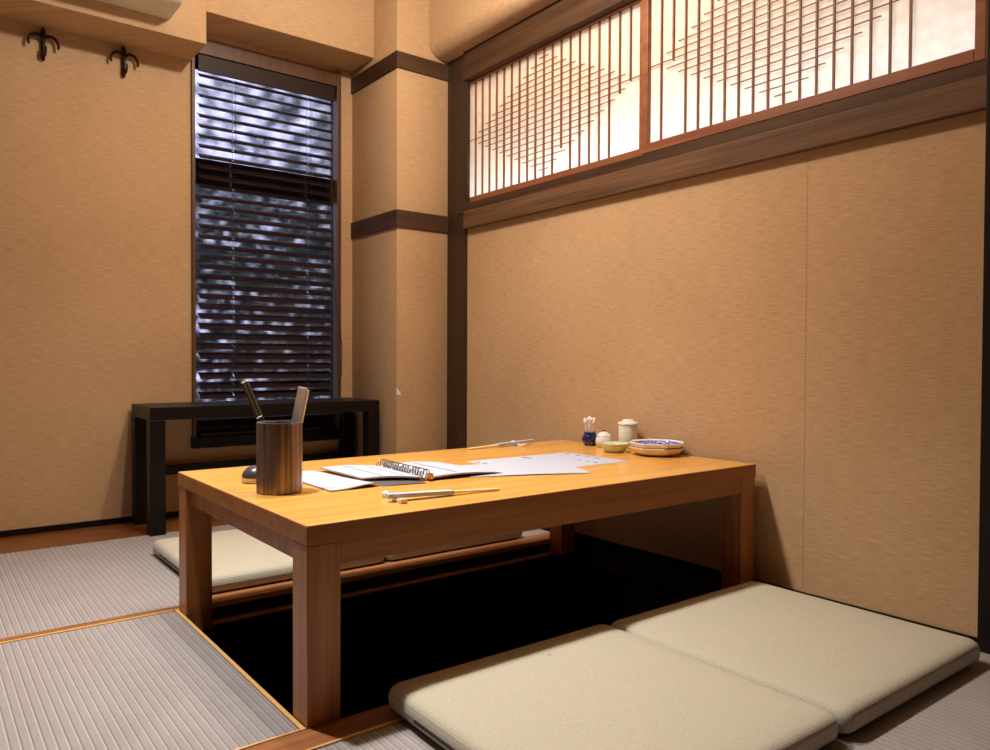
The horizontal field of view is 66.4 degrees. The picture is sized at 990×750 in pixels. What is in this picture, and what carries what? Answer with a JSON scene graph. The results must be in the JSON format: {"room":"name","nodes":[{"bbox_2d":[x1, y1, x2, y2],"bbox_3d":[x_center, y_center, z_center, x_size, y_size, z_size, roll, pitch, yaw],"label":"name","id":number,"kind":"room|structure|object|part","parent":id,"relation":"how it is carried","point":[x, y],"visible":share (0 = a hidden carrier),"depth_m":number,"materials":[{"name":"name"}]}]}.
{"room":"japanese restaurant room","nodes":[
{"label":"japanese restaurant room","id":0,"kind":"room"},
{"bbox_2d":[0,17,351,530],"bbox_3d":[-1.940,-0.510,2.712,3.660,2.620,0.060,-1,1,-38],"label":"wall","id":1,"kind":"structure","parent":0,"point":[96,307],"depth_m":2.96,"materials":[{"name":"paint"}]},
{"bbox_2d":[27,27,59,60],"bbox_3d":[-1.685,-1.241,2.827,0.104,0.126,0.044,0,1,-21],"label":"coat hook","id":2,"kind":"object","parent":1,"relation":"attached to","point":[43,36],"visible":1,"depth_m":2.83,"materials":[{"name":"metal"}]},
{"bbox_3d":[-1.705,-1.250,2.813,0.015,0.049,0.062,1,1,39],"label":"arm","id":3,"kind":"part","parent":2,"relation":"part of","materials":[{"name":"metal"}]},
{"bbox_3d":[-1.693,-1.241,2.835,0.019,0.126,0.021,-1,1,-38],"label":"stem","id":4,"kind":"part","parent":2,"relation":"part of","materials":[{"name":"metal"}]},
{"bbox_3d":[-1.668,-1.250,2.841,0.062,0.049,0.015,0,1,-25],"label":"arm","id":5,"kind":"part","parent":2,"relation":"part of","materials":[{"name":"metal"}]},
{"bbox_2d":[0,511,178,537],"bbox_3d":[-2.030,0.589,2.623,3.389,0.023,0.008,-1,1,-38],"label":"baseboard","id":6,"kind":"structure","parent":1,"relation":"attached to","point":[16,532],"depth_m":2.92,"materials":[{"name":"black wood"}]},
{"bbox_2d":[0,516,228,553],"bbox_3d":[-1.840,0.609,2.599,3.660,0.015,0.280,-1,1,-38],"label":"trim","id":7,"kind":"structure","parent":1,"relation":"attached to","point":[11,544],"depth_m":2.82,"materials":[{"name":"brown wood"}]},
{"bbox_2d":[109,45,138,77],"bbox_3d":[-1.466,-1.245,2.996,0.104,0.126,0.044,0,1,-21],"label":"coat hook","id":8,"kind":"object","parent":1,"relation":"attached to","point":[122,52],"visible":1,"depth_m":3.00,"materials":[{"name":"metal"}]},
{"bbox_3d":[-1.486,-1.254,2.982,0.015,0.049,0.062,1,1,39],"label":"arm","id":9,"kind":"part","parent":8,"relation":"part of","materials":[{"name":"metal"}]},
{"bbox_3d":[-1.474,-1.245,3.005,0.019,0.126,0.021,-1,1,-38],"label":"stem","id":10,"kind":"part","parent":8,"relation":"part of","materials":[{"name":"metal"}]},
{"bbox_3d":[-1.449,-1.254,3.011,0.062,0.049,0.015,0,1,-25],"label":"arm","id":11,"kind":"part","parent":8,"relation":"part of","materials":[{"name":"metal"}]},
{"bbox_2d":[191,39,340,447],"bbox_3d":[-1.021,-0.562,3.410,0.692,1.736,0.074,-1,1,-38],"label":"window","id":12,"kind":"structure","parent":1,"relation":"in","point":[214,49],"depth_m":3.40,"materials":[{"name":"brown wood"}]},
{"bbox_3d":[-1.021,0.283,3.421,0.692,0.046,0.061,-1,1,-38],"label":"sill","id":13,"kind":"part","parent":12,"relation":"part of","materials":[{"name":"black wood"}]},
{"bbox_2d":[196,54,342,436],"bbox_3d":[-0.999,-0.547,3.404,0.652,1.612,0.070,-1,1,-38],"label":"window blind","id":14,"kind":"object","parent":12,"relation":"attached to","point":[207,64],"visible":0.97,"depth_m":3.38,"materials":[{"name":"brown wood"}]},
{"bbox_3d":[-1.140,-0.535,3.310,0.001,1.568,0.046,-1,1,-38],"label":"ladder cord","id":15,"kind":"part","parent":14,"relation":"part of","materials":[{"name":"black fabric"}]},
{"bbox_3d":[-1.022,0.252,3.420,0.611,0.016,0.040,-1,1,-38],"label":"rail","id":16,"kind":"part","parent":14,"relation":"part of","materials":[{"name":"brown wood"}]},
{"bbox_3d":[-0.868,-0.538,3.521,0.001,1.568,0.046,-1,1,-38],"label":"ladder cord","id":17,"kind":"part","parent":14,"relation":"part of","materials":[{"name":"fabric"}]},
{"bbox_3d":[-0.743,-0.622,3.565,0.049,1.360,0.011,0,1,-15],"label":"pull cord","id":18,"kind":"part","parent":14,"relation":"part of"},
{"bbox_2d":[0,0,373,71],"bbox_3d":[-1.956,-1.559,2.497,3.389,0.515,0.223,-1,1,-38],"label":"ceiling","id":19,"kind":"structure","parent":0,"point":[339,34],"depth_m":3.10,"materials":[{"name":"paint"}]},
{"bbox_2d":[97,0,182,19],"bbox_3d":[-1.505,-1.490,2.577,0.820,0.276,0.200,-1,1,-38],"label":"air conditioner","id":20,"kind":"object","parent":19,"relation":"attached to","point":[166,9],"visible":1,"depth_m":2.79,"materials":[{"name":"beige plastic"}]},
{"bbox_2d":[340,696,388,718],"bbox_3d":[-0.032,1.049,2.111,1.405,0.060,0.815,-1,1,-38],"label":"floor","id":21,"kind":"structure","parent":0,"point":[383,701],"depth_m":2.31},
{"bbox_2d":[202,543,567,715],"bbox_3d":[-0.455,0.880,0.812,3.660,0.446,4.810,-1,1,-38],"label":"floor","id":22,"kind":"structure","parent":0,"point":[390,637],"depth_m":2.44,"materials":[{"name":"black wood"}]},
{"bbox_2d":[0,611,297,749],"bbox_3d":[-1.303,0.640,1.117,1.795,0.014,0.802,-1,1,-38],"label":"mat","id":23,"kind":"object","parent":22,"relation":"on","point":[153,682],"visible":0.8,"depth_m":1.49,"materials":[{"name":"beige wicker"}]},
{"bbox_2d":[0,525,366,638],"bbox_3d":[-1.473,0.620,2.125,2.061,0.014,0.917,-1,1,-38],"label":"mat","id":24,"kind":"object","parent":22,"relation":"on","point":[61,586],"visible":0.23,"depth_m":2.22,"materials":[{"name":"beige wicker"}]},
{"bbox_2d":[132,397,378,535],"bbox_3d":[-0.988,0.353,3.216,0.961,0.479,0.294,-1,1,-38],"label":"console table","id":25,"kind":"object","parent":24,"relation":"on","point":[150,469],"visible":0.77,"depth_m":3.02,"materials":[{"name":"black wood"}]},
{"bbox_3d":[-1.420,0.380,3.034,0.055,0.430,0.055,-1,1,-38],"label":"leg","id":26,"kind":"part","parent":25,"relation":"part of","materials":[{"name":"black wood"}]},
{"bbox_3d":[-1.273,0.384,2.845,0.055,0.430,0.055,-1,1,-38],"label":"leg","id":27,"kind":"part","parent":25,"relation":"part of","materials":[{"name":"black wood"}]},
{"bbox_3d":[-0.987,0.139,3.212,0.961,0.049,0.294,-1,1,-38],"label":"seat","id":28,"kind":"part","parent":25,"relation":"part of","materials":[{"name":"black wood"}]},
{"bbox_3d":[-0.703,0.372,3.588,0.055,0.430,0.055,-1,1,-38],"label":"leg","id":29,"kind":"part","parent":25,"relation":"part of","materials":[{"name":"black wood"}]},
{"bbox_3d":[-0.557,0.376,3.399,0.055,0.430,0.055,-1,1,-38],"label":"leg","id":30,"kind":"part","parent":25,"relation":"part of","materials":[{"name":"black wood"}]},
{"bbox_2d":[153,529,384,592],"bbox_3d":[-0.755,0.580,2.502,0.581,0.056,0.580,-1,1,-38],"label":"floor cushion","id":31,"kind":"object","parent":24,"relation":"on","point":[239,559],"visible":0.46,"depth_m":2.31,"materials":[{"name":"fabric"}]},
{"bbox_2d":[175,609,304,728],"bbox_3d":[-0.589,0.631,1.670,0.009,0.016,0.815,-1,1,-38],"label":"trim","id":32,"kind":"structure","parent":22,"relation":"on","point":[226,657],"depth_m":1.58,"materials":[{"name":"brown wood"}]},
{"bbox_2d":[370,529,548,564],"bbox_3d":[-0.360,0.607,3.018,0.788,0.014,0.867,-1,1,-38],"label":"mat","id":33,"kind":"object","parent":22,"relation":"on","point":[537,531],"visible":0.11,"depth_m":2.87,"materials":[{"name":"beige fabric"}]},
{"bbox_2d":[384,532,522,559],"bbox_3d":[-0.294,0.575,2.858,0.581,0.056,0.580,-1,1,-38],"label":"floor cushion","id":34,"kind":"object","parent":33,"relation":"on","point":[514,535],"visible":0.05,"depth_m":2.61,"materials":[{"name":"fabric"}]},
{"bbox_2d":[318,652,989,749],"bbox_3d":[0.241,0.646,1.129,2.151,0.014,0.907,-1,1,-38],"label":"mat","id":35,"kind":"object","parent":22,"relation":"on","point":[953,713],"visible":0.02,"depth_m":1.36,"materials":[{"name":"grey fabric"}]},
{"bbox_2d":[388,624,838,749],"bbox_3d":[0.197,0.602,1.363,0.581,0.058,0.580,-1,1,-37],"label":"floor cushion","id":36,"kind":"object","parent":35,"relation":"on","point":[598,687],"visible":1,"depth_m":1.33,"materials":[{"name":"fabric"}]},
{"bbox_2d":[611,581,979,733],"bbox_3d":[0.663,0.599,1.711,0.581,0.056,0.580,-1,1,-37],"label":"floor cushion","id":37,"kind":"object","parent":35,"relation":"on","point":[856,665],"visible":0.75,"depth_m":1.61,"materials":[{"name":"fabric"}]},
{"bbox_2d":[352,0,447,456],"bbox_3d":[-0.451,-0.614,3.555,0.272,2.434,0.426,-1,1,-38],"label":"wall column","id":38,"kind":"structure","parent":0,"point":[400,119],"depth_m":3.40,"materials":[{"name":"paint"}]},
{"bbox_2d":[351,209,397,238],"bbox_3d":[-0.558,-0.688,3.466,0.007,0.077,0.431,-1,1,-38],"label":"trim","id":39,"kind":"structure","parent":38,"relation":"attached to","point":[387,220],"depth_m":3.45,"materials":[{"name":"brown wood"}]},
{"bbox_2d":[351,50,397,93],"bbox_3d":[-0.556,-1.376,3.453,0.007,0.072,0.431,-1,1,-38],"label":"trim","id":40,"kind":"structure","parent":38,"relation":"attached to","point":[389,63],"depth_m":3.43,"materials":[{"name":"brown wood"}]},
{"bbox_2d":[429,0,557,62],"bbox_3d":[1.090,-1.586,1.684,0.107,0.404,4.385,-1,1,-38],"label":"ceiling","id":41,"kind":"structure","parent":0,"point":[455,26],"depth_m":3.18,"materials":[{"name":"paint"}]},
{"bbox_2d":[467,110,985,636],"bbox_3d":[1.000,-0.354,1.987,0.100,2.880,4.930,-1,1,-38],"label":"wall","id":42,"kind":"structure","parent":0,"point":[682,310],"depth_m":2.15,"materials":[{"name":"paint"}]},
{"bbox_2d":[0,532,549,643],"bbox_3d":[-1.195,0.630,1.766,3.660,0.023,0.090,-1,1,-38],"label":"trim","id":43,"kind":"structure","parent":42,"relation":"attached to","point":[241,595],"depth_m":2.33,"materials":[{"name":"brown wood"}]},
{"bbox_2d":[234,704,405,749],"bbox_3d":[-0.651,0.642,1.063,3.660,0.017,0.079,-1,1,-38],"label":"trim","id":44,"kind":"structure","parent":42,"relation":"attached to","point":[318,737],"depth_m":1.34,"materials":[{"name":"brown wood"}]},
{"bbox_2d":[398,209,447,232],"bbox_3d":[-0.321,-0.685,3.382,0.265,0.077,0.007,-1,1,-38],"label":"trim","id":45,"kind":"structure","parent":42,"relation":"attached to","point":[406,219],"depth_m":3.38,"materials":[{"name":"brown wood"}]},
{"bbox_2d":[397,51,448,80],"bbox_3d":[-0.318,-1.374,3.369,0.265,0.072,0.007,-1,1,-38],"label":"trim","id":46,"kind":"structure","parent":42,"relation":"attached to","point":[406,61],"depth_m":3.36,"materials":[{"name":"brown wood"}]},
{"bbox_2d":[447,54,469,448],"bbox_3d":[-0.166,-0.415,3.417,0.018,2.016,0.151,-1,1,-38],"label":"wooden post","id":47,"kind":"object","parent":42,"relation":"attached to","point":[458,88],"depth_m":3.40,"materials":[{"name":"brown wood"}]},
{"bbox_2d":[212,550,714,625],"bbox_3d":[-0.032,0.680,2.102,1.400,0.029,0.815,-1,1,-38],"label":"trim","id":48,"kind":"structure","parent":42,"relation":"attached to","point":[685,588],"depth_m":2.47,"materials":[{"name":"brown wood"}]},
{"bbox_2d":[178,440,755,729],"bbox_3d":[-0.041,0.440,2.091,1.376,0.451,0.816,-1,1,-38],"label":"table","id":49,"kind":"object","parent":48,"relation":"on","point":[322,530],"depth_m":1.71,"materials":[{"name":"brown wood"}]},
{"bbox_3d":[-0.786,0.478,1.987,0.066,0.374,0.066,-1,1,-38],"label":"leg","id":50,"kind":"part","parent":49,"relation":"part of","materials":[{"name":"brown wood"}]},
{"bbox_3d":[-0.578,0.238,1.825,0.065,0.041,0.065,-1,1,-38],"label":"call button","id":51,"kind":"part","parent":49,"relation":"part of","materials":[{"name":"black plastic"}]},
{"bbox_2d":[256,420,302,495],"bbox_3d":[-0.482,0.183,1.693,0.097,0.157,0.102,1,1,28],"label":"utensil cup","id":52,"kind":"object","parent":49,"relation":"on","point":[278,442],"visible":0.97,"depth_m":1.65,"materials":[{"name":"brown paint"}]},
{"bbox_2d":[241,380,264,421],"bbox_3d":[-0.517,0.132,1.714,0.126,0.243,0.016,0,1,12],"label":"stick","id":53,"kind":"object","parent":52,"relation":"in","point":[245,384],"visible":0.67,"depth_m":1.72,"materials":[{"name":"green paint"}]},
{"bbox_2d":[291,387,308,422],"bbox_3d":[-0.457,0.140,1.718,0.068,0.227,0.009,0,1,-2],"label":"stick","id":54,"kind":"object","parent":52,"relation":"in","point":[302,393],"visible":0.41,"depth_m":1.71,"materials":[{"name":"brown wood"}]},
{"bbox_3d":[-0.329,0.491,1.396,0.066,0.374,0.066,-1,1,-38],"label":"leg","id":55,"kind":"part","parent":49,"relation":"part of","materials":[{"name":"brown wood"}]},
{"bbox_2d":[302,470,425,491],"bbox_3d":[-0.361,0.253,1.878,0.240,0.010,0.337,-1,1,-38],"label":"booklet","id":56,"kind":"object","parent":49,"relation":"on","point":[328,482],"visible":0.81,"depth_m":1.80,"materials":[{"name":"white paper"}]},
{"bbox_2d":[381,490,407,503],"bbox_3d":[-0.214,0.257,1.599,0.019,0.014,0.102,0,1,-33],"label":"chopstick rest","id":57,"kind":"object","parent":49,"relation":"on","point":[399,500],"visible":0.8,"depth_m":1.57,"materials":[{"name":"white ceramic"}]},
{"bbox_3d":[-0.236,0.256,1.634,0.019,0.014,0.019,0,1,-33],"label":"knob","id":58,"kind":"part","parent":57,"relation":"part of","materials":[{"name":"white ceramic"}]},
{"bbox_2d":[320,459,500,480],"bbox_3d":[-0.223,0.242,1.991,0.380,0.029,0.329,-1,1,-38],"label":"menu","id":59,"kind":"object","parent":49,"relation":"on","point":[421,470],"visible":1,"depth_m":1.94,"materials":[{"name":"white paper"}]},
{"bbox_2d":[385,488,499,498],"bbox_3d":[-0.108,0.255,1.649,0.276,0.017,0.019,0,1,-32],"label":"chopsticks","id":60,"kind":"object","parent":49,"relation":"on","point":[449,491],"visible":1,"depth_m":1.62,"materials":[{"name":"brown wood"}]},
{"bbox_2d":[467,439,533,449],"bbox_3d":[0.022,0.237,2.591,0.286,0.017,0.019,-1,1,-39],"label":"chopsticks","id":61,"kind":"object","parent":49,"relation":"on","point":[527,440],"visible":1,"depth_m":2.60,"materials":[{"name":"brown wood"}]},
{"bbox_2d":[513,440,526,446],"bbox_3d":[0.081,0.238,2.629,0.019,0.014,0.102,0,1,-24],"label":"chopstick rest","id":62,"kind":"object","parent":49,"relation":"on","point":[520,445],"visible":0.64,"depth_m":2.59,"materials":[{"name":"white ceramic"}]},
{"bbox_2d":[466,452,627,466],"bbox_3d":[0.155,0.254,2.222,0.405,0.001,0.279,-1,1,-38],"label":"paper sheet","id":63,"kind":"object","parent":49,"relation":"on","point":[577,460],"visible":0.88,"depth_m":2.25,"materials":[{"name":"white paper"}]},
{"bbox_2d":[461,462,590,476],"bbox_3d":[0.068,0.255,2.055,0.327,0.002,0.214,0,1,-14],"label":"paper sheet","id":64,"kind":"object","parent":63,"relation":"on","point":[540,467],"visible":0.86,"depth_m":2.05,"materials":[{"name":"grey paper"}]},
{"bbox_3d":[0.248,0.466,2.787,0.066,0.374,0.066,-1,1,-38],"label":"leg","id":65,"kind":"part","parent":49,"relation":"part of","materials":[{"name":"brown wood"}]},
{"bbox_2d":[582,431,596,445],"bbox_3d":[0.332,0.223,2.649,0.057,0.048,0.057,-1,1,-38],"label":"jar","id":66,"kind":"object","parent":49,"relation":"on","point":[588,438],"visible":0.9,"depth_m":2.63,"materials":[{"name":"blue ceramic"}]},
{"bbox_2d":[595,430,611,447],"bbox_3d":[0.374,0.218,2.599,0.058,0.060,0.058,-1,1,-38],"label":"lidded pot","id":67,"kind":"object","parent":49,"relation":"on","point":[603,436],"visible":0.84,"depth_m":2.58,"materials":[{"name":"white ceramic"}]},
{"bbox_3d":[0.374,0.229,2.599,0.058,0.036,0.058,-1,1,-38],"label":"pot","id":68,"kind":"part","parent":67,"relation":"part of","materials":[{"name":"white ceramic"}]},
{"bbox_3d":[0.374,0.202,2.598,0.050,0.017,0.050,-1,1,-38],"label":"lid","id":69,"kind":"part","parent":67,"relation":"part of","materials":[{"name":"white ceramic"}]},
{"bbox_2d":[600,441,628,452],"bbox_3d":[0.389,0.235,2.462,0.094,0.030,0.094,-1,1,-38],"label":"sauce dish","id":70,"kind":"object","parent":49,"relation":"on","point":[608,446],"visible":1,"depth_m":2.43,"materials":[{"name":"green ceramic"}]},
{"bbox_2d":[618,419,637,449],"bbox_3d":[0.447,0.199,2.543,0.069,0.100,0.069,-1,1,-38],"label":"jar","id":71,"kind":"object","parent":49,"relation":"on","point":[627,428],"visible":0.9,"depth_m":2.52,"materials":[{"name":"white ceramic"}]},
{"bbox_3d":[0.447,0.157,2.543,0.069,0.017,0.069,-1,1,-38],"label":"lid","id":72,"kind":"part","parent":71,"relation":"part of","materials":[{"name":"white ceramic"}]},
{"bbox_2d":[630,446,683,456],"bbox_3d":[0.512,0.239,2.391,0.164,0.026,0.164,0,1,-25],"label":"plate","id":73,"kind":"object","parent":49,"relation":"on","point":[646,452],"visible":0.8,"depth_m":2.33,"materials":[{"name":"beige ceramic"}]},
{"bbox_2d":[629,439,684,449],"bbox_3d":[0.512,0.224,2.391,0.167,0.026,0.167,0,1,-25],"label":"plate","id":74,"kind":"object","parent":73,"relation":"on","point":[663,444],"visible":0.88,"depth_m":2.38,"materials":[{"name":"white ceramic"}]},
{"bbox_3d":[0.705,0.480,2.196,0.066,0.374,0.066,-1,1,-38],"label":"leg","id":75,"kind":"part","parent":49,"relation":"part of","materials":[{"name":"brown wood"}]},
{"bbox_2d":[464,0,633,80],"bbox_3d":[0.507,-1.341,2.530,0.038,0.123,2.062,-1,1,-38],"label":"trim","id":76,"kind":"structure","parent":42,"relation":"attached to","point":[560,18],"depth_m":2.96,"materials":[{"name":"brown wood"}]},
{"bbox_2d":[457,59,986,213],"bbox_3d":[0.518,-0.721,2.587,0.102,0.037,2.117,-1,1,-38],"label":"trim","id":77,"kind":"structure","parent":42,"relation":"attached to","point":[979,68],"depth_m":2.18,"materials":[{"name":"brown wood"}]},
{"bbox_2d":[470,0,642,201],"bbox_3d":[0.193,-1.028,2.981,0.026,0.557,1.055,-1,1,-38],"label":"screen","id":78,"kind":"object","parent":77,"relation":"on","point":[571,104],"visible":0.76,"depth_m":2.90,"materials":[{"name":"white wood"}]},
{"bbox_2d":[642,0,987,153],"bbox_3d":[0.816,-1.008,2.133,0.026,0.557,1.026,-1,1,-38],"label":"screen","id":79,"kind":"object","parent":77,"relation":"on","point":[710,67],"visible":0.86,"depth_m":2.15,"materials":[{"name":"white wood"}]},
{"bbox_2d":[463,74,986,229],"bbox_3d":[0.497,-0.663,2.531,0.024,0.076,2.052,-1,1,-38],"label":"trim","id":80,"kind":"structure","parent":42,"relation":"attached to","point":[968,96],"depth_m":2.16,"materials":[{"name":"brown wood"}]},
{"bbox_2d":[542,527,976,642],"bbox_3d":[1.166,0.628,1.698,0.008,0.032,4.235,-1,1,-38],"label":"baseboard","id":81,"kind":"structure","parent":42,"relation":"attached to","point":[711,573],"depth_m":2.45,"materials":[{"name":"black wood"}]},
{"bbox_2d":[803,178,807,545],"bbox_3d":[0.859,-0.010,2.093,0.001,1.206,0.001,-1,1,-38],"label":"trim","id":82,"kind":"structure","parent":42,"relation":"attached to","point":[807,178],"depth_m":2.09,"materials":[{"name":"paper"}]},
{"bbox_2d":[977,0,989,653],"bbox_3d":[1.157,-0.376,1.673,0.035,2.016,0.123,-1,1,-38],"label":"trim","id":83,"kind":"structure","parent":42,"relation":"attached to","point":[983,628],"depth_m":1.71,"materials":[{"name":"brown wood"}]}
]}

